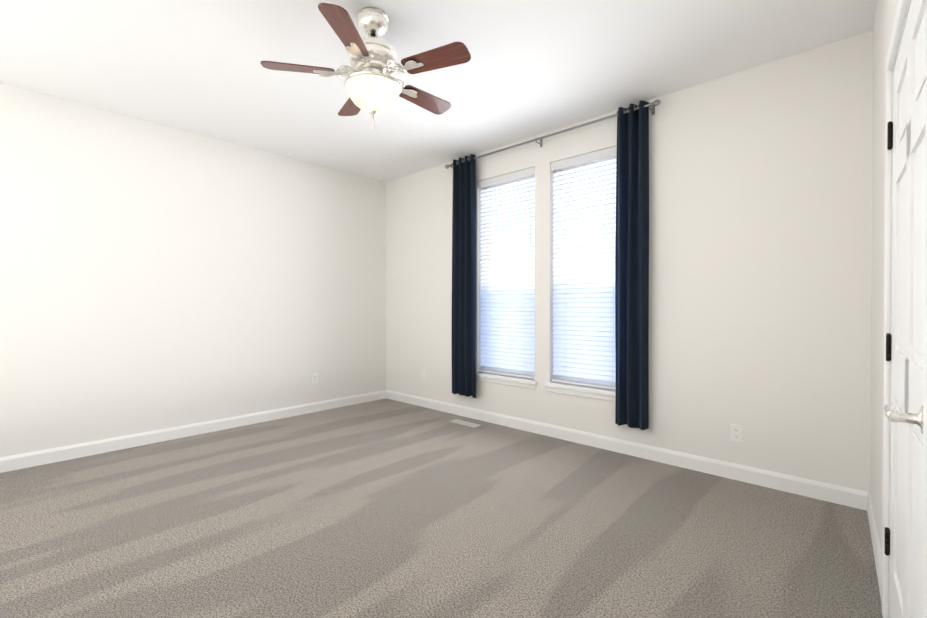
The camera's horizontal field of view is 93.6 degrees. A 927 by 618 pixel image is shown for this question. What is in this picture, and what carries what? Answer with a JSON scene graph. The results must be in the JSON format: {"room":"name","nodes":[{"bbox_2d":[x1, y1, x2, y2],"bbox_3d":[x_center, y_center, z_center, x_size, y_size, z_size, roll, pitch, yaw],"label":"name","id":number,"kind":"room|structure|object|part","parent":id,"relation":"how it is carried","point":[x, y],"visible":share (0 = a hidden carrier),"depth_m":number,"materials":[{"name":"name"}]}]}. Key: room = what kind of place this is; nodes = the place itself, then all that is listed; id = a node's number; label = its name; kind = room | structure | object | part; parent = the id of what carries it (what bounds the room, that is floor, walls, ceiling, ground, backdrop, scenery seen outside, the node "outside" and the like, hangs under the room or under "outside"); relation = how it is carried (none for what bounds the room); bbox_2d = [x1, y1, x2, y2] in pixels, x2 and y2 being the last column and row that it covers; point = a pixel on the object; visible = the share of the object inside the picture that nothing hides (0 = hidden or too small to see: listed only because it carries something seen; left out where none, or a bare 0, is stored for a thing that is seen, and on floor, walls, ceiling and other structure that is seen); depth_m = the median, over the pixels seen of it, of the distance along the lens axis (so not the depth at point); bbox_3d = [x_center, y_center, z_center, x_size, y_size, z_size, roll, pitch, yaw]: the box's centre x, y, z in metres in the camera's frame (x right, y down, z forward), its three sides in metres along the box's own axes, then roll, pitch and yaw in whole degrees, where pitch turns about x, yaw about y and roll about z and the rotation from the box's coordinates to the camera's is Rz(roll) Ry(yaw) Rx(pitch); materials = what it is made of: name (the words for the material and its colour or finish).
{"room":"empty bedroom","nodes":[
{"label":"empty bedroom","id":0,"kind":"room"},
{"bbox_2d":[0,83,385,457],"bbox_3d":[-2.393,-0.227,4.107,0.150,2.740,4.000,0,1,43],"label":"wall","id":1,"kind":"structure","parent":0,"point":[154,276],"depth_m":3.78,"materials":[{"name":"white paint"}]},
{"bbox_2d":[0,390,385,472],"bbox_3d":[-2.333,1.091,4.062,0.012,0.105,4.000,0,1,43],"label":"baseboard","id":2,"kind":"structure","parent":1,"relation":"attached to","point":[30,459],"depth_m":3.78,"materials":[{"name":"white wood"}]},
{"bbox_2d":[312,373,317,383],"bbox_3d":[-1.644,0.768,4.812,0.007,0.114,0.070,0,1,43],"label":"electrical outlet","id":3,"kind":"object","parent":1,"relation":"attached to","point":[314,378],"visible":1,"depth_m":4.81,"materials":[{"name":"white plastic"}]},
{"bbox_2d":[0,0,876,181],"bbox_3d":[-0.571,-1.644,2.422,5.100,0.120,4.300,0,1,43],"label":"ceiling","id":4,"kind":"structure","parent":0,"point":[531,68],"depth_m":2.77,"materials":[{"name":"white paint"}]},
{"bbox_2d":[260,3,470,132],"bbox_3d":[-0.462,-1.272,2.396,1.094,0.625,1.044,0,1,43],"label":"fan","id":5,"kind":"object","parent":4,"relation":"hanging from","point":[373,87],"visible":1,"depth_m":2.27,"materials":[{"name":"brown wood"}]},
{"bbox_3d":[-0.866,-1.265,2.289,0.365,0.007,0.132,0,13,-11],"label":"blade","id":6,"kind":"part","parent":5,"relation":"part of","materials":[{"name":"brown wood"}]},
{"label":"blade","id":7,"kind":"part","parent":5,"relation":"part of","materials":[{"name":"brown wood"}]},
{"bbox_3d":[-0.678,-1.268,2.697,0.132,0.007,0.365,-15,8,-28],"label":"blade","id":8,"kind":"part","parent":5,"relation":"part of","materials":[{"name":"brown wood"}]},
{"bbox_3d":[-0.490,-1.146,2.365,0.294,0.131,0.294,0,1,43],"label":"lamp shade","id":9,"kind":"part","parent":5,"relation":"part of","materials":[{"name":"white glass"}]},
{"bbox_3d":[-0.232,-1.268,2.646,0.132,0.007,0.365,-17,-11,41],"label":"blade","id":10,"kind":"part","parent":5,"relation":"part of","materials":[{"name":"brown wood"}]},
{"label":"blade","id":11,"kind":"part","parent":5,"relation":"part of","materials":[{"name":"brown wood"}]},
{"bbox_2d":[0,398,882,617],"bbox_3d":[-0.571,1.216,2.443,5.100,0.120,4.300,0,1,43],"label":"floor","id":12,"kind":"structure","parent":0,"point":[385,508],"depth_m":2.25,"materials":[{"name":"carpet"}]},
{"bbox_2d":[449,419,480,427],"bbox_3d":[0.015,1.139,4.335,0.330,0.006,0.115,0,1,43],"label":"air vent register","id":13,"kind":"object","parent":12,"relation":"on","point":[465,423],"visible":1,"depth_m":4.32,"materials":[{"name":"silver metal"}]},
{"bbox_2d":[386,30,872,491],"bbox_3d":[0.834,-0.226,3.959,5.100,2.740,0.150,0,1,43],"label":"wall","id":14,"kind":"structure","parent":0,"point":[760,235],"depth_m":2.95,"materials":[{"name":"white paint"}]},
{"bbox_2d":[421,369,425,379],"bbox_3d":[-0.464,0.761,5.053,0.070,0.114,0.007,0,1,43],"label":"electrical outlet","id":15,"kind":"object","parent":14,"relation":"attached to","point":[423,374],"visible":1,"depth_m":5.05,"materials":[{"name":"white plastic"}]},
{"bbox_2d":[476,372,536,388],"bbox_3d":[0.422,0.699,4.287,0.760,0.078,0.125,0,1,43],"label":"window sill","id":16,"kind":"structure","parent":14,"relation":"attached to","point":[509,380],"depth_m":4.22,"materials":[{"name":"white wood"}]},
{"bbox_2d":[483,175,534,375],"bbox_3d":[0.484,-0.323,4.347,0.699,1.989,0.068,0,1,43],"label":"window","id":17,"kind":"structure","parent":14,"relation":"in","point":[510,224],"depth_m":4.42,"materials":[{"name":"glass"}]},
{"bbox_2d":[478,167,534,378],"bbox_3d":[0.427,-0.332,4.284,0.692,1.968,0.070,0,1,43],"label":"window blinds","id":18,"kind":"object","parent":17,"relation":"attached to","point":[507,325],"visible":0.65,"depth_m":4.27,"materials":[{"name":"white plastic"}]},
{"bbox_3d":[0.484,-0.323,4.347,0.699,1.989,0.068,0,1,43],"label":"left window sash","id":19,"kind":"part","parent":17,"relation":"part of","materials":[{"name":"white plastic"}]},
{"bbox_2d":[445,100,660,429],"bbox_3d":[0.638,-0.325,3.950,2.218,2.461,0.126,0,1,43],"label":"curtain rod","id":20,"kind":"object","parent":14,"relation":"attached to","point":[632,292],"visible":1,"depth_m":3.36,"materials":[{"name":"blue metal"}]},
{"bbox_2d":[452,154,475,397],"bbox_3d":[-0.003,-0.329,4.504,0.346,2.461,0.074,0,1,43],"label":"curtain","id":21,"kind":"object","parent":20,"relation":"hanging from","point":[464,169],"depth_m":4.49,"materials":[{"name":"blue fabric"}]},
{"bbox_2d":[615,100,648,429],"bbox_3d":[1.278,-0.320,3.326,0.259,2.461,0.069,0,1,43],"label":"curtain","id":22,"kind":"object","parent":20,"relation":"hanging from","point":[632,160],"depth_m":3.31,"materials":[{"name":"blue fabric"}]},
{"bbox_2d":[545,382,615,400],"bbox_3d":[1.055,0.703,3.705,0.760,0.078,0.125,0,1,43],"label":"window sill","id":23,"kind":"structure","parent":14,"relation":"attached to","point":[587,391],"depth_m":3.69,"materials":[{"name":"white wood"}]},
{"bbox_2d":[555,156,616,386],"bbox_3d":[1.117,-0.319,3.765,0.699,1.989,0.068,0,1,43],"label":"window","id":24,"kind":"structure","parent":14,"relation":"in","point":[587,207],"depth_m":3.84,"materials":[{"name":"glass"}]},
{"bbox_2d":[551,146,616,389],"bbox_3d":[1.060,-0.328,3.702,0.692,1.968,0.070,0,1,43],"label":"window blinds","id":25,"kind":"object","parent":24,"relation":"attached to","point":[584,333],"visible":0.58,"depth_m":3.72,"materials":[{"name":"white plastic"}]},
{"bbox_3d":[1.117,-0.319,3.765,0.699,1.989,0.068,0,1,43],"label":"right window sash","id":26,"kind":"part","parent":24,"relation":"part of","materials":[{"name":"white plastic"}]},
{"bbox_2d":[386,390,869,510],"bbox_3d":[0.668,1.092,4.010,4.500,0.105,0.012,0,1,43],"label":"baseboard","id":27,"kind":"structure","parent":14,"relation":"attached to","point":[845,496],"depth_m":3.21,"materials":[{"name":"white wood"}]},
{"bbox_2d":[730,424,742,442],"bbox_3d":[1.840,0.837,2.934,0.070,0.114,0.007,0,1,43],"label":"electrical outlet","id":28,"kind":"object","parent":14,"relation":"attached to","point":[736,433],"visible":1,"depth_m":2.93,"materials":[{"name":"white plastic"}]},
{"bbox_2d":[870,0,897,553],"bbox_3d":[1.075,-0.203,0.923,0.266,2.740,4.002,0,1,43],"label":"wall","id":29,"kind":"structure","parent":0,"point":[884,19],"depth_m":2.09,"materials":[{"name":"white paint"}]},
{"bbox_2d":[867,493,881,603],"bbox_3d":[1.973,1.106,2.087,0.052,0.105,1.078,0,1,43],"label":"baseboard","id":30,"kind":"structure","parent":29,"relation":"attached to","point":[875,541],"depth_m":2.02,"materials":[{"name":"white wood"}]},
{"bbox_2d":[882,0,926,617],"bbox_3d":[1.317,0.106,1.222,0.172,2.116,1.058,0,1,43],"label":"door frame","id":31,"kind":"structure","parent":29,"relation":"attached to","point":[901,9],"depth_m":1.61,"materials":[{"name":"white wood"}]},
{"bbox_2d":[884,0,926,617],"bbox_3d":[1.291,0.144,1.253,0.083,2.017,0.916,0,1,43],"label":"door","id":32,"kind":"structure","parent":29,"relation":"in","point":[908,277],"depth_m":1.24,"materials":[{"name":"white paint"}]},
{"bbox_3d":[1.582,0.862,1.604,0.044,0.104,0.014,0,1,43],"label":"door hinge","id":33,"kind":"part","parent":32,"relation":"part of","materials":[{"name":"black metal"}]},
{"bbox_3d":[1.582,0.142,1.598,0.044,0.104,0.014,0,1,43],"label":"door hinge","id":34,"kind":"part","parent":32,"relation":"part of","materials":[{"name":"black metal"}]},
{"bbox_3d":[1.582,-0.638,1.593,0.044,0.104,0.014,0,1,43],"label":"door hinge","id":35,"kind":"part","parent":32,"relation":"part of","materials":[{"name":"black metal"}]},
{"bbox_2d":[883,404,923,433],"bbox_3d":[1.034,0.246,1.020,0.072,0.066,0.162,0,1,43],"label":"door lever","id":36,"kind":"object","parent":32,"relation":"attached to","point":[897,416],"visible":0.92,"depth_m":0.98,"materials":[{"name":"silver metal"}]},
{"label":"outside","id":37,"kind":"structure","parent":0,"visible":0},
{"bbox_2d":[492,163,615,294],"bbox_3d":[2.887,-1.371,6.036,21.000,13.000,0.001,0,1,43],"label":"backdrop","id":38,"kind":"structure","parent":37,"point":[567,215],"depth_m":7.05,"materials":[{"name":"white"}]}
]}

